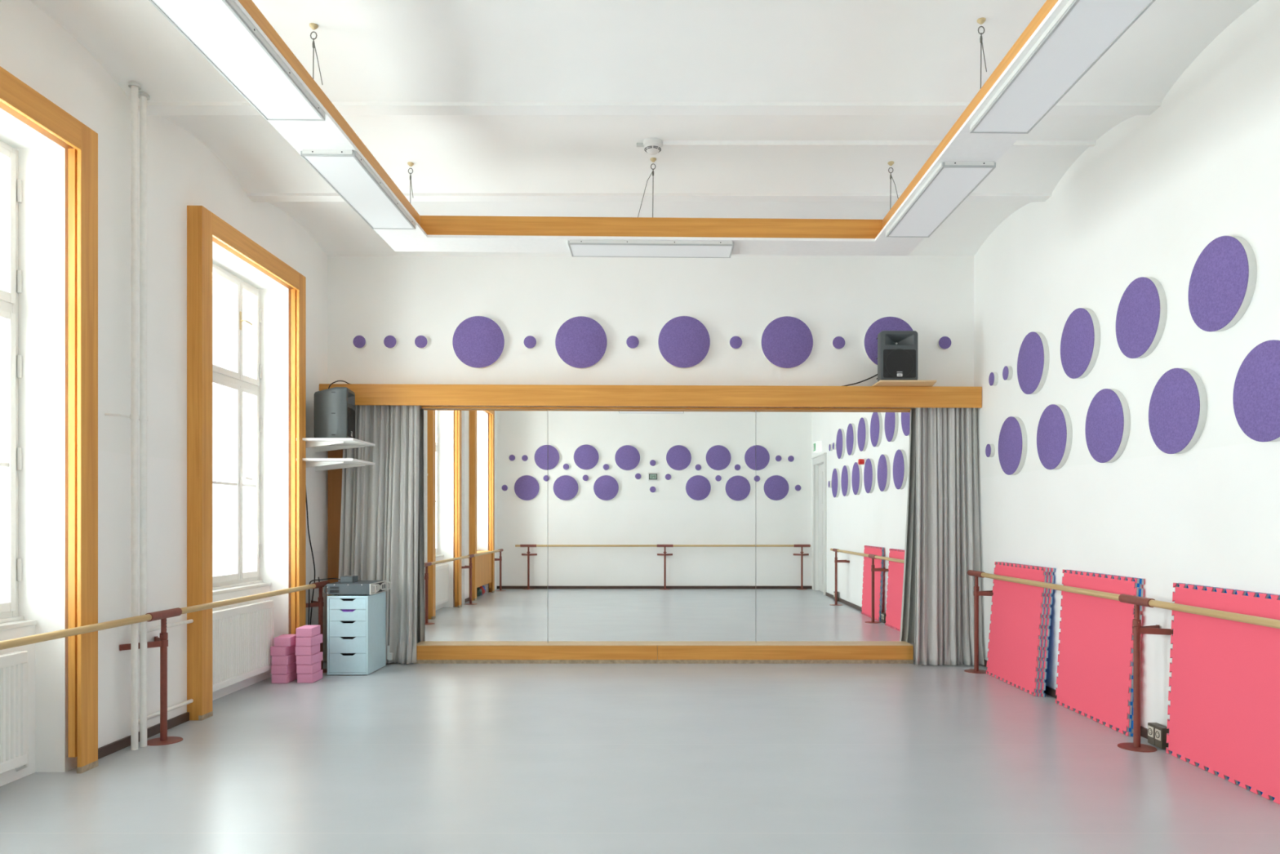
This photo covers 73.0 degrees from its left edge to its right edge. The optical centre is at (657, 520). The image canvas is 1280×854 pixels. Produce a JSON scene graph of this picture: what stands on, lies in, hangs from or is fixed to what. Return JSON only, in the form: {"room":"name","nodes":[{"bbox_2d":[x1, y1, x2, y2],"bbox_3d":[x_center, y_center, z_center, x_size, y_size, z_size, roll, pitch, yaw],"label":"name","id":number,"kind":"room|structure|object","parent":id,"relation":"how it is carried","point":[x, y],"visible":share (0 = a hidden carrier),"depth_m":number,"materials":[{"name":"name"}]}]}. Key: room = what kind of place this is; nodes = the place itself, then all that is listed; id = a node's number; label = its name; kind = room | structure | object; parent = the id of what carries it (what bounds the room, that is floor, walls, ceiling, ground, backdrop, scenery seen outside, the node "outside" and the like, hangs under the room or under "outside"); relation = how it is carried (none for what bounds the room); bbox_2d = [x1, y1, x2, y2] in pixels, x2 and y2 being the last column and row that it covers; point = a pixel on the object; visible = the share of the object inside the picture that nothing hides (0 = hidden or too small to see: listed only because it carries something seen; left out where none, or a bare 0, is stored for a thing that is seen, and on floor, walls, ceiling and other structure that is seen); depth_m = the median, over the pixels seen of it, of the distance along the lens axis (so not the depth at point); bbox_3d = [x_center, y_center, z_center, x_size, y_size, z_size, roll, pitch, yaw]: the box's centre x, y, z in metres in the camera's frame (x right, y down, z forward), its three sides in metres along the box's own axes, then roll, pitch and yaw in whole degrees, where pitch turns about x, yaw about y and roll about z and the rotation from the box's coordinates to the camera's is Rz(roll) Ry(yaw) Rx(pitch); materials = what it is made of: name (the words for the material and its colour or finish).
{"room":"dance studio","nodes":[
{"label":"dance studio","id":0,"kind":"room"},
{"bbox_2d":[0,0,327,786],"bbox_3d":[-3.495,-0.783,3.960,0.550,4.500,9.520,0,0,0],"label":"wall","id":1,"kind":"structure","parent":0,"point":[182,171],"depth_m":5.18,"materials":[{"name":"paint"}]},
{"bbox_2d":[0,650,28,773],"bbox_3d":[-3.318,0.997,3.915,0.101,0.640,1.260,0,0,0],"label":"radiator","id":2,"kind":"object","parent":1,"relation":"attached to","point":[14,666],"visible":1,"depth_m":4.39,"materials":[{"name":"metal"}]},
{"bbox_2d":[0,650,27,656],"bbox_3d":[-3.308,0.955,3.885,0.073,0.555,1.199,0,0,0],"label":"grille","id":3,"kind":"object","parent":2,"relation":"attached to","point":[15,653],"depth_m":4.43,"materials":[{"name":"metal"}]},
{"bbox_2d":[0,140,36,631],"bbox_3d":[-3.549,-0.721,3.936,0.362,2.575,1.511,0,0,0],"label":"window","id":4,"kind":"structure","parent":1,"relation":"in","point":[11,187],"depth_m":4.62,"materials":[{"name":"white paint"}]},
{"bbox_2d":[0,66,97,773],"bbox_3d":[-3.168,-0.393,3.938,0.104,3.520,1.746,0,0,0],"label":"window frame","id":5,"kind":"structure","parent":1,"relation":"in","point":[15,93],"depth_m":4.68,"materials":[{"name":"brown wood"}]},
{"bbox_2d":[104,413,148,421],"bbox_3d":[-3.145,-0.618,5.153,0.092,0.026,0.287,0,0,15],"label":"clip","id":6,"kind":"object","parent":1,"relation":"attached to","point":[131,415],"visible":1,"depth_m":5.13,"materials":[{"name":"paint"}]},
{"bbox_2d":[97,711,189,759],"bbox_3d":[-3.211,1.338,5.359,0.018,0.058,1.095,0,0,0],"label":"baseboard","id":7,"kind":"structure","parent":1,"relation":"attached to","point":[121,744],"depth_m":5.25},
{"bbox_2d":[212,262,271,595],"bbox_3d":[-3.549,-0.721,6.775,0.362,2.575,1.510,0,0,0],"label":"window","id":8,"kind":"structure","parent":1,"relation":"in","point":[230,382],"depth_m":7.18,"materials":[{"name":"white paint"}]},
{"bbox_2d":[212,600,273,692],"bbox_3d":[-3.318,0.997,6.781,0.101,0.640,1.262,0,0,0],"label":"radiator","id":9,"kind":"object","parent":1,"relation":"attached to","point":[242,636],"visible":0.7,"depth_m":6.79,"materials":[{"name":"metal"}]},
{"bbox_2d":[212,600,270,612],"bbox_3d":[-3.308,0.955,6.750,0.073,0.555,1.201,0,0,0],"label":"grille","id":10,"kind":"object","parent":9,"relation":"attached to","point":[264,606],"depth_m":6.97,"materials":[{"name":"metal"}]},
{"bbox_2d":[186,205,306,719],"bbox_3d":[-3.168,-0.393,6.778,0.104,3.520,1.745,0,0,0],"label":"window frame","id":11,"kind":"structure","parent":1,"relation":"in","point":[202,224],"depth_m":5.97,"materials":[{"name":"brown wood"}]},
{"bbox_2d":[306,447,323,552],"bbox_3d":[-3.210,-0.191,7.970,0.020,0.965,0.580,0,0,0],"label":"board","id":12,"kind":"object","parent":1,"relation":"attached to","point":[314,479],"visible":0.4,"depth_m":8.06,"materials":[{"name":"white paint"}]},
{"bbox_2d":[296,437,375,452],"bbox_3d":[-2.937,-0.680,7.875,0.524,0.085,0.600,0,0,0],"label":"corner shelf","id":13,"kind":"object","parent":12,"relation":"attached to","point":[321,444],"visible":0.96,"depth_m":7.69,"materials":[{"name":"white paint"}]},
{"bbox_2d":[314,386,355,438],"bbox_3d":[-2.959,-0.963,7.911,0.309,0.476,0.359,0,0,-7],"label":"speaker","id":14,"kind":"object","parent":13,"relation":"on","point":[334,407],"visible":0.83,"depth_m":7.75},
{"bbox_2d":[347,407,355,438],"bbox_3d":[-2.814,-0.891,7.931,0.048,0.272,0.305,0,0,0],"label":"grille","id":15,"kind":"object","parent":14,"relation":"attached to","point":[351,411],"depth_m":7.92,"materials":[{"name":"black metal"}]},
{"bbox_2d":[296,457,375,471],"bbox_3d":[-2.937,-0.502,7.875,0.524,0.085,0.600,0,0,0],"label":"corner shelf","id":16,"kind":"object","parent":12,"relation":"attached to","point":[320,464],"visible":0.97,"depth_m":7.69,"materials":[{"name":"white paint"}]},
{"bbox_2d":[306,493,315,624],"bbox_3d":[-3.179,0.395,7.885,0.021,1.826,0.204,0,0,4],"label":"hanging cable","id":17,"kind":"object","parent":16,"relation":"hanging from","point":[306,494],"visible":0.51,"depth_m":7.91,"materials":[{"name":"black plastic"}]},
{"bbox_2d":[0,660,1279,853],"bbox_3d":[-0.270,1.442,3.960,7.300,0.150,9.520,0,0,0],"label":"floor","id":18,"kind":"structure","parent":0,"point":[397,757],"depth_m":4.58,"materials":[{"name":"grey plastic"}]},
{"bbox_2d":[128,81,141,750],"bbox_3d":[-3.122,-0.619,5.155,0.068,3.971,0.067,0,0,0],"label":"pipe","id":19,"kind":"object","parent":18,"relation":"on","point":[135,87],"visible":1,"depth_m":5.14,"materials":[{"name":"metal"}]},
{"bbox_2d":[138,92,150,746],"bbox_3d":[-3.115,-0.607,5.232,0.068,3.948,0.067,0,0,0],"label":"pipe","id":20,"kind":"object","parent":18,"relation":"on","point":[143,96],"visible":0.94,"depth_m":5.21,"materials":[{"name":"metal"}]},
{"bbox_2d":[138,698,193,724],"bbox_3d":[-3.182,1.232,5.575,0.086,0.026,0.711,0,0,-6],"label":"pipe","id":21,"kind":"object","parent":20,"relation":"attached to","point":[188,701],"visible":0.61,"depth_m":5.66,"materials":[{"name":"metal"}]},
{"bbox_2d":[138,618,193,635],"bbox_3d":[-3.180,0.687,5.540,0.076,0.026,0.782,0,0,-5],"label":"pipe","id":22,"kind":"object","parent":20,"relation":"attached to","point":[191,620],"visible":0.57,"depth_m":5.65,"materials":[{"name":"metal"}]},
{"bbox_2d":[0,580,329,745],"bbox_3d":[-3.086,0.961,3.910,0.261,0.811,8.240,0,0,0],"label":"ballet barre","id":23,"kind":"object","parent":18,"relation":"on","point":[162,642],"visible":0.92,"depth_m":5.33,"materials":[{"name":"brown wood"}]},
{"bbox_2d":[307,577,340,624],"bbox_3d":[-3.001,0.919,7.784,0.296,0.796,0.050,0,0,-35],"label":"power cable","id":24,"kind":"object","parent":23,"relation":"hanging from","point":[326,578],"visible":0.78,"depth_m":7.69,"materials":[{"name":"black rubber"}]},
{"bbox_2d":[271,670,297,683],"bbox_3d":[-3.175,1.329,7.353,0.134,0.076,0.225,0,0,-1],"label":"block","id":25,"kind":"object","parent":18,"relation":"on","point":[276,678],"visible":0.67,"depth_m":7.24,"materials":[{"name":"pink plastic"}]},
{"bbox_2d":[271,661,297,674],"bbox_3d":[-3.173,1.251,7.352,0.134,0.076,0.225,0,0,2],"label":"block","id":26,"kind":"object","parent":25,"relation":"on","point":[281,668],"visible":0.66,"depth_m":7.24,"materials":[{"name":"pink plastic"}]},
{"bbox_2d":[271,653,296,665],"bbox_3d":[-3.175,1.174,7.352,0.134,0.076,0.225,0,0,-3],"label":"block","id":27,"kind":"object","parent":26,"relation":"on","point":[289,659],"visible":0.66,"depth_m":7.24,"materials":[{"name":"pink plastic"}]},
{"bbox_2d":[270,644,296,655],"bbox_3d":[-3.177,1.097,7.352,0.134,0.076,0.225,0,0,4],"label":"block","id":28,"kind":"object","parent":27,"relation":"on","point":[274,651],"visible":0.66,"depth_m":7.24,"materials":[{"name":"pink plastic"}]},
{"bbox_2d":[274,634,296,646],"bbox_3d":[-3.160,1.020,7.352,0.134,0.076,0.225,0,0,-6],"label":"block","id":29,"kind":"object","parent":28,"relation":"on","point":[283,640],"visible":0.8,"depth_m":7.24,"materials":[{"name":"pink plastic"}]},
{"bbox_2d":[297,669,322,683],"bbox_3d":[-2.968,1.329,7.372,0.134,0.076,0.225,0,0,-1],"label":"block","id":30,"kind":"object","parent":18,"relation":"on","point":[301,677],"visible":0.86,"depth_m":7.26,"materials":[{"name":"pink plastic"}]},
{"bbox_2d":[296,661,320,673],"bbox_3d":[-2.977,1.251,7.372,0.134,0.076,0.225,0,0,-3],"label":"block","id":31,"kind":"object","parent":30,"relation":"on","point":[300,668],"visible":0.86,"depth_m":7.26,"materials":[{"name":"pink plastic"}]},
{"bbox_2d":[296,651,322,664],"bbox_3d":[-2.972,1.174,7.372,0.134,0.076,0.225,0,0,2],"label":"block","id":32,"kind":"object","parent":31,"relation":"on","point":[317,657],"visible":0.86,"depth_m":7.26,"materials":[{"name":"pink plastic"}]},
{"bbox_2d":[295,643,319,655],"bbox_3d":[-2.986,1.097,7.372,0.134,0.076,0.225,0,0,-3],"label":"block","id":33,"kind":"object","parent":32,"relation":"on","point":[300,650],"visible":0.86,"depth_m":7.26,"materials":[{"name":"pink plastic"}]},
{"bbox_2d":[295,633,322,646],"bbox_3d":[-2.973,1.020,7.372,0.134,0.076,0.225,0,0,3],"label":"block","id":34,"kind":"object","parent":33,"relation":"on","point":[300,641],"visible":0.86,"depth_m":7.26,"materials":[{"name":"pink plastic"}]},
{"bbox_2d":[296,624,319,636],"bbox_3d":[-2.982,0.942,7.372,0.134,0.076,0.225,0,0,-4],"label":"block","id":35,"kind":"object","parent":34,"relation":"on","point":[309,630],"visible":1,"depth_m":7.26,"materials":[{"name":"pink plastic"}]},
{"bbox_2d":[327,591,392,675],"bbox_3d":[-2.707,1.017,7.880,0.423,0.700,0.520,0,0,0],"label":"drawer unit","id":36,"kind":"object","parent":18,"relation":"on","point":[357,638],"depth_m":7.62,"materials":[{"name":"blue paint"}]},
{"bbox_2d":[324,580,391,595],"bbox_3d":[-2.724,0.613,7.859,0.460,0.108,0.471,0,0,0],"label":"amplifier","id":37,"kind":"object","parent":36,"relation":"on","point":[360,587],"visible":0.99,"depth_m":7.63,"materials":[{"name":"grey metal"}]},
{"bbox_2d":[329,586,338,592],"bbox_3d":[-2.859,0.612,7.636,0.080,0.054,0.003,0,0,0],"label":"vent","id":38,"kind":"object","parent":37,"relation":"attached to","point":[332,589],"depth_m":7.63,"materials":[{"name":"grey metal"}]},
{"bbox_2d":[340,575,358,582],"bbox_3d":[-2.810,0.533,7.865,0.110,0.054,0.150,0,0,0],"label":"power adapter","id":39,"kind":"object","parent":37,"relation":"on","point":[345,579],"visible":1,"depth_m":7.79,"materials":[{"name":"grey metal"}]},
{"bbox_2d":[413,643,913,663],"bbox_3d":[0.052,1.279,8.336,4.775,0.176,0.168,0,0,0],"label":"plinth","id":40,"kind":"object","parent":18,"relation":"on","point":[427,653],"visible":0.97,"depth_m":8.26,"materials":[{"name":"brown wood"}]},
{"bbox_2d":[986,561,1047,696],"bbox_3d":[2.979,0.867,7.215,0.100,0.999,1.000,0,0,0],"label":"foam mat","id":41,"kind":"object","parent":18,"relation":"on","point":[1014,653],"visible":0.97,"depth_m":7.13,"materials":[{"name":"red rubber"}]},
{"bbox_2d":[999,561,1051,696],"bbox_3d":[3.002,0.867,7.203,0.100,0.999,1.000,0,0,0],"label":"foam mat","id":42,"kind":"object","parent":18,"relation":"on","point":[1049,570],"visible":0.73,"depth_m":6.70,"materials":[{"name":"red rubber"}]},
{"bbox_2d":[1001,561,1055,697],"bbox_3d":[3.024,0.867,7.185,0.100,0.999,1.000,0,0,0],"label":"foam mat","id":43,"kind":"object","parent":18,"relation":"on","point":[1052,577],"visible":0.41,"depth_m":6.69,"materials":[{"name":"rubber"}]},
{"bbox_2d":[1055,569,1140,736],"bbox_3d":[3.014,0.867,5.970,0.078,1.000,1.000,0,0,0],"label":"foam mat","id":44,"kind":"object","parent":18,"relation":"on","point":[1095,681],"visible":0.92,"depth_m":5.89,"materials":[{"name":"red rubber"}]},
{"bbox_2d":[1071,569,1144,736],"bbox_3d":[3.036,0.867,5.958,0.078,1.000,1.000,0,0,0],"label":"foam mat","id":45,"kind":"object","parent":18,"relation":"on","point":[1141,580],"visible":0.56,"depth_m":5.46,"materials":[{"name":"rubber"}]},
{"bbox_2d":[964,569,1279,751],"bbox_3d":[2.927,0.911,5.200,0.298,0.911,5.560,0,0,0],"label":"ballet barre","id":46,"kind":"object","parent":18,"relation":"on","point":[1137,628],"visible":1,"depth_m":5.19,"materials":[{"name":"brown wood"}]},
{"bbox_2d":[1165,582,1279,804],"bbox_3d":[3.022,0.867,4.585,0.064,1.000,1.000,0,0,0],"label":"foam mat","id":47,"kind":"object","parent":18,"relation":"on","point":[1224,709],"visible":0.98,"depth_m":4.56,"materials":[{"name":"red rubber"}]},
{"bbox_2d":[1171,582,1277,799],"bbox_3d":[3.044,0.867,4.573,0.064,1.000,1.000,0,0,0],"label":"foam mat","id":48,"kind":"object","parent":18,"relation":"on","point":[1180,583],"visible":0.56,"depth_m":4.62,"materials":[{"name":"rubber"}]},
{"bbox_2d":[28,0,1259,255],"bbox_3d":[-0.195,-2.811,3.960,7.150,0.545,9.520,0,0,0],"label":"ceiling","id":49,"kind":"structure","parent":0,"point":[498,108],"depth_m":5.24,"materials":[{"name":"white paint"}]},
{"bbox_2d":[636,137,662,155],"bbox_3d":[-0.059,-2.633,6.090,0.183,0.098,0.136,0,0,0],"label":"smoke detector","id":50,"kind":"object","parent":49,"relation":"attached to","point":[652,145],"visible":1,"depth_m":6.05,"materials":[{"name":"white paint"}]},
{"bbox_2d":[232,0,1069,255],"bbox_3d":[-0.046,-2.349,3.650,3.862,0.679,5.720,0,0,0],"label":"frame","id":51,"kind":"object","parent":49,"relation":"hanging from","point":[446,233],"visible":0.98,"depth_m":6.20,"materials":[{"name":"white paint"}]},
{"bbox_2d":[148,0,325,120],"bbox_3d":[-1.805,-2.009,3.711,0.304,0.032,1.196,1,0,0],"label":"ceiling light","id":52,"kind":"object","parent":51,"relation":"attached to","point":[218,29],"visible":1,"depth_m":3.71,"materials":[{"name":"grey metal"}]},
{"bbox_2d":[300,149,415,229],"bbox_3d":[-1.805,-2.009,5.316,0.304,0.032,1.196,1,0,0],"label":"ceiling light","id":53,"kind":"object","parent":51,"relation":"attached to","point":[345,171],"visible":1,"depth_m":5.18,"materials":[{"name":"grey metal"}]},
{"bbox_2d":[567,240,733,257],"bbox_3d":[-0.052,-1.994,6.351,1.196,0.032,0.304,1,0,0],"label":"ceiling light","id":54,"kind":"object","parent":51,"relation":"attached to","point":[578,248],"visible":1,"depth_m":6.30,"materials":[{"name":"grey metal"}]},
{"bbox_2d":[569,244,731,257],"bbox_3d":[-0.050,-1.990,6.352,1.168,0.019,0.272,1,0,0],"label":"diffuser","id":55,"kind":"object","parent":54,"relation":"attached to","point":[576,251],"depth_m":6.35,"materials":[{"name":"white plastic"}]},
{"bbox_2d":[885,160,995,237],"bbox_3d":[1.731,-1.978,5.393,0.304,0.032,1.196,1,0,0],"label":"ceiling light","id":56,"kind":"object","parent":51,"relation":"attached to","point":[952,182],"visible":1,"depth_m":5.25,"materials":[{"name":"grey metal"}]},
{"bbox_2d":[969,0,1155,133],"bbox_3d":[1.731,-1.978,3.785,0.304,0.032,1.196,1,0,0],"label":"ceiling light","id":57,"kind":"object","parent":51,"relation":"attached to","point":[1083,31],"visible":1,"depth_m":3.70,"materials":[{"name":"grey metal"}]},
{"bbox_2d":[662,140,1095,146],"bbox_3d":[1.556,-2.658,6.090,3.045,0.036,0.030,0,0,0],"label":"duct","id":58,"kind":"object","parent":49,"relation":"attached to","point":[665,143],"visible":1,"depth_m":6.08,"materials":[{"name":"white paint"}]},
{"bbox_2d":[327,255,973,660],"bbox_3d":[-0.270,-0.783,8.570,7.300,4.500,0.300,0,0,0],"label":"wall","id":59,"kind":"structure","parent":0,"point":[374,298],"depth_m":8.42,"materials":[{"name":"paint"}]},
{"bbox_2d":[328,448,342,595],"bbox_3d":[-3.115,0.147,8.387,0.160,2.440,0.055,0,0,0],"label":"board","id":60,"kind":"object","parent":59,"relation":"attached to","point":[335,476],"visible":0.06,"depth_m":8.36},
{"bbox_2d":[352,335,366,348],"bbox_3d":[-2.895,-1.733,8.398,0.122,0.122,0.045,0,0,0],"label":"disc","id":61,"kind":"object","parent":59,"relation":"attached to","point":[359,341],"visible":1,"depth_m":8.38,"materials":[{"name":"purple fabric"}]},
{"bbox_2d":[383,335,397,348],"bbox_3d":[-2.598,-1.733,8.398,0.122,0.122,0.045,0,0,0],"label":"disc","id":62,"kind":"object","parent":59,"relation":"attached to","point":[389,341],"visible":1,"depth_m":8.38,"materials":[{"name":"purple fabric"}]},
{"bbox_2d":[414,335,428,348],"bbox_3d":[-2.297,-1.733,8.398,0.122,0.122,0.045,0,0,0],"label":"disc","id":63,"kind":"object","parent":59,"relation":"attached to","point":[420,341],"visible":1,"depth_m":8.38,"materials":[{"name":"purple fabric"}]},
{"bbox_2d":[452,315,505,368],"bbox_3d":[-1.739,-1.730,8.395,0.502,0.502,0.050,0,0,0],"label":"disc","id":64,"kind":"object","parent":59,"relation":"attached to","point":[477,341],"visible":1,"depth_m":8.37,"materials":[{"name":"purple fabric"}]},
{"bbox_2d":[416,408,547,643],"bbox_3d":[-2.050,0.056,8.399,1.959,2.268,0.018,0,0,0],"label":"mirror","id":65,"kind":"object","parent":59,"relation":"attached to","point":[482,529],"visible":0.64,"depth_m":8.39,"materials":[{"name":"white mirror"}]},
{"bbox_2d":[524,335,537,348],"bbox_3d":[-1.240,-1.730,8.398,0.122,0.122,0.045,0,0,0],"label":"disc","id":66,"kind":"object","parent":59,"relation":"attached to","point":[530,342],"visible":1,"depth_m":8.38,"materials":[{"name":"purple fabric"}]},
{"bbox_2d":[555,315,607,368],"bbox_3d":[-0.744,-1.727,8.395,0.502,0.502,0.050,0,0,0],"label":"disc","id":67,"kind":"object","parent":59,"relation":"attached to","point":[580,342],"visible":1,"depth_m":8.37,"materials":[{"name":"purple fabric"}]},
{"bbox_2d":[626,335,639,348],"bbox_3d":[-0.245,-1.730,8.398,0.122,0.122,0.045,0,0,0],"label":"disc","id":68,"kind":"object","parent":59,"relation":"attached to","point":[633,342],"visible":1,"depth_m":8.38,"materials":[{"name":"purple fabric"}]},
{"bbox_2d":[319,383,982,410],"bbox_3d":[-0.070,-1.178,8.307,6.290,0.210,0.215,0,0,0],"label":"pelmet","id":69,"kind":"object","parent":59,"relation":"attached to","point":[564,396],"visible":0.88,"depth_m":8.20,"materials":[{"name":"brown wood"}]},
{"bbox_2d":[337,404,419,663],"bbox_3d":[-2.673,0.069,8.239,0.760,2.574,0.205,0,0,0],"label":"curtain","id":70,"kind":"object","parent":69,"relation":"hanging from","point":[380,513],"visible":0.79,"depth_m":8.26,"materials":[{"name":"grey fabric"}]},
{"bbox_2d":[842,373,877,386],"bbox_3d":[1.946,-1.354,8.335,0.396,0.148,0.022,0,0,-6],"label":"cable","id":71,"kind":"object","parent":69,"relation":"on","point":[877,374],"visible":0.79,"depth_m":8.33,"materials":[{"name":"black rubber"}]},
{"bbox_2d":[871,380,936,386],"bbox_3d":[2.337,-1.282,8.140,0.587,0.014,0.400,0,0,0],"label":"board","id":72,"kind":"object","parent":69,"relation":"on","point":[881,383],"visible":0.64,"depth_m":8.04,"materials":[{"name":"brown wood"}]},
{"bbox_2d":[875,330,917,381],"bbox_3d":[2.241,-1.528,8.175,0.359,0.476,0.309,0,0,-2],"label":"speaker","id":73,"kind":"object","parent":72,"relation":"on","point":[897,350],"visible":0.96,"depth_m":8.03},
{"bbox_2d":[883,348,915,377],"bbox_3d":[2.246,-1.458,8.029,0.308,0.272,0.018,0,0,0],"label":"grille","id":74,"kind":"object","parent":73,"relation":"attached to","point":[897,362],"depth_m":8.03,"materials":[{"name":"black metal"}]},
{"bbox_2d":[914,407,984,665],"bbox_3d":[2.741,0.069,8.208,0.654,2.574,0.271,0,0,0],"label":"curtain","id":75,"kind":"object","parent":69,"relation":"hanging from","point":[948,525],"visible":0.92,"depth_m":8.22,"materials":[{"name":"grey fabric"}]},
{"bbox_2d":[547,408,755,643],"bbox_3d":[-0.059,0.056,8.399,2.016,2.268,0.018,0,0,0],"label":"mirror","id":76,"kind":"object","parent":59,"relation":"attached to","point":[651,513],"visible":1,"depth_m":8.39,"materials":[{"name":"white mirror"}]},
{"bbox_2d":[657,315,710,368],"bbox_3d":[0.254,-1.730,8.395,0.502,0.502,0.050,0,0,0],"label":"disc","id":77,"kind":"object","parent":59,"relation":"attached to","point":[683,341],"visible":1,"depth_m":8.37,"materials":[{"name":"purple fabric"}]},
{"bbox_2d":[729,336,742,349],"bbox_3d":[0.756,-1.727,8.398,0.122,0.122,0.045,0,0,0],"label":"disc","id":78,"kind":"object","parent":59,"relation":"attached to","point":[735,342],"visible":1,"depth_m":8.38,"materials":[{"name":"purple fabric"}]},
{"bbox_2d":[760,315,813,368],"bbox_3d":[1.252,-1.727,8.395,0.502,0.502,0.050,0,0,0],"label":"disc","id":79,"kind":"object","parent":59,"relation":"attached to","point":[786,342],"visible":1,"depth_m":8.37,"materials":[{"name":"purple fabric"}]},
{"bbox_2d":[755,408,915,643],"bbox_3d":[1.962,0.056,8.399,2.017,2.268,0.018,0,0,0],"label":"mirror","id":80,"kind":"object","parent":59,"relation":"attached to","point":[836,490],"visible":0.68,"depth_m":8.39,"materials":[{"name":"white mirror"}]},
{"bbox_2d":[831,336,844,349],"bbox_3d":[1.755,-1.724,8.398,0.122,0.122,0.045,0,0,0],"label":"disc","id":81,"kind":"object","parent":59,"relation":"attached to","point":[838,342],"visible":1,"depth_m":8.38,"materials":[{"name":"purple fabric"}]},
{"bbox_2d":[863,316,912,366],"bbox_3d":[2.251,-1.724,8.395,0.502,0.502,0.050,0,0,0],"label":"disc","id":82,"kind":"object","parent":59,"relation":"attached to","point":[886,323],"visible":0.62,"depth_m":8.37,"materials":[{"name":"purple fabric"}]},
{"bbox_2d":[937,336,951,349],"bbox_3d":[2.784,-1.724,8.398,0.122,0.122,0.045,0,0,0],"label":"disc","id":83,"kind":"object","parent":59,"relation":"attached to","point":[944,342],"visible":1,"depth_m":8.38,"materials":[{"name":"purple fabric"}]},
{"bbox_2d":[973,0,1279,728],"bbox_3d":[3.230,-0.783,3.960,0.300,4.500,9.520,0,0,0],"label":"wall","id":84,"kind":"structure","parent":0,"point":[1154,190],"depth_m":5.39,"materials":[{"name":"paint"}]},
{"bbox_2d":[985,444,995,457],"bbox_3d":[3.058,-0.643,7.950,0.045,0.122,0.122,0,0,0],"label":"disc","id":85,"kind":"object","parent":84,"relation":"attached to","point":[990,448],"visible":1,"depth_m":7.91,"materials":[{"name":"purple fabric"}]},
{"bbox_2d":[988,372,998,385],"bbox_3d":[3.058,-1.288,7.870,0.045,0.122,0.122,0,0,0],"label":"disc","id":86,"kind":"object","parent":84,"relation":"attached to","point":[993,376],"visible":1,"depth_m":7.83,"materials":[{"name":"purple fabric"}]},
{"bbox_2d":[1002,365,1013,380],"bbox_3d":[3.058,-1.288,7.553,0.045,0.122,0.122,0,0,0],"label":"disc","id":87,"kind":"object","parent":84,"relation":"attached to","point":[1007,372],"visible":1,"depth_m":7.52,"materials":[{"name":"purple fabric"}]},
{"bbox_2d":[998,416,1027,475],"bbox_3d":[3.055,-0.643,7.448,0.050,0.502,0.502,0,0,0],"label":"disc","id":88,"kind":"object","parent":84,"relation":"attached to","point":[1012,440],"visible":1,"depth_m":7.38,"materials":[{"name":"purple fabric"}]},
{"bbox_2d":[1017,331,1049,394],"bbox_3d":[3.055,-1.281,7.043,0.050,0.502,0.502,0,0,0],"label":"disc","id":89,"kind":"object","parent":84,"relation":"attached to","point":[1033,356],"visible":1,"depth_m":6.98,"materials":[{"name":"purple fabric"}]},
{"bbox_2d":[1036,404,1072,469],"bbox_3d":[3.055,-0.643,6.667,0.050,0.502,0.502,0,0,0],"label":"disc","id":90,"kind":"object","parent":84,"relation":"attached to","point":[1055,430],"visible":1,"depth_m":6.61,"materials":[{"name":"purple fabric"}]},
{"bbox_2d":[982,658,1147,738],"bbox_3d":[3.070,1.338,4.720,0.020,0.058,7.399,0,0,0],"label":"baseboard","id":91,"kind":"structure","parent":84,"relation":"attached to","point":[1049,691],"depth_m":6.68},
{"bbox_2d":[1060,307,1100,378],"bbox_3d":[3.055,-1.281,6.260,0.050,0.502,0.502,0,0,0],"label":"disc","id":92,"kind":"object","parent":84,"relation":"attached to","point":[1080,343],"visible":1,"depth_m":6.20,"materials":[{"name":"purple fabric"}]},
{"bbox_2d":[1084,388,1130,462],"bbox_3d":[3.055,-0.643,5.880,0.050,0.502,0.502,0,0,0],"label":"disc","id":93,"kind":"object","parent":84,"relation":"attached to","point":[1108,420],"visible":1,"depth_m":5.82,"materials":[{"name":"purple fabric"}]},
{"bbox_2d":[1115,276,1167,358],"bbox_3d":[3.055,-1.281,5.473,0.050,0.502,0.502,0,0,0],"label":"disc","id":94,"kind":"object","parent":84,"relation":"attached to","point":[1142,309],"visible":1,"depth_m":5.42,"materials":[{"name":"purple fabric"}]},
{"bbox_2d":[1147,722,1168,748],"bbox_3d":[3.029,1.301,5.227,0.062,0.124,0.150,0,0,0],"label":"power socket","id":95,"kind":"object","parent":84,"relation":"attached to","point":[1157,732],"visible":0.96,"depth_m":5.20,"materials":[{"name":"black plastic"}]},
{"bbox_2d":[1148,368,1207,453],"bbox_3d":[3.055,-0.643,5.090,0.050,0.502,0.502,0,0,0],"label":"disc","id":96,"kind":"object","parent":84,"relation":"attached to","point":[1178,407],"visible":1,"depth_m":5.03,"materials":[{"name":"purple fabric"}]},
{"bbox_2d":[1187,235,1257,331],"bbox_3d":[3.055,-1.281,4.690,0.050,0.502,0.502,0,0,0],"label":"disc","id":97,"kind":"object","parent":84,"relation":"attached to","point":[1223,281],"visible":1,"depth_m":4.64,"materials":[{"name":"purple fabric"}]},
{"bbox_2d":[1232,339,1279,441],"bbox_3d":[3.055,-0.643,4.305,0.050,0.502,0.502,0,0,0],"label":"disc","id":98,"kind":"object","parent":84,"relation":"attached to","point":[1256,388],"visible":1,"depth_m":4.34,"materials":[{"name":"purple fabric"}]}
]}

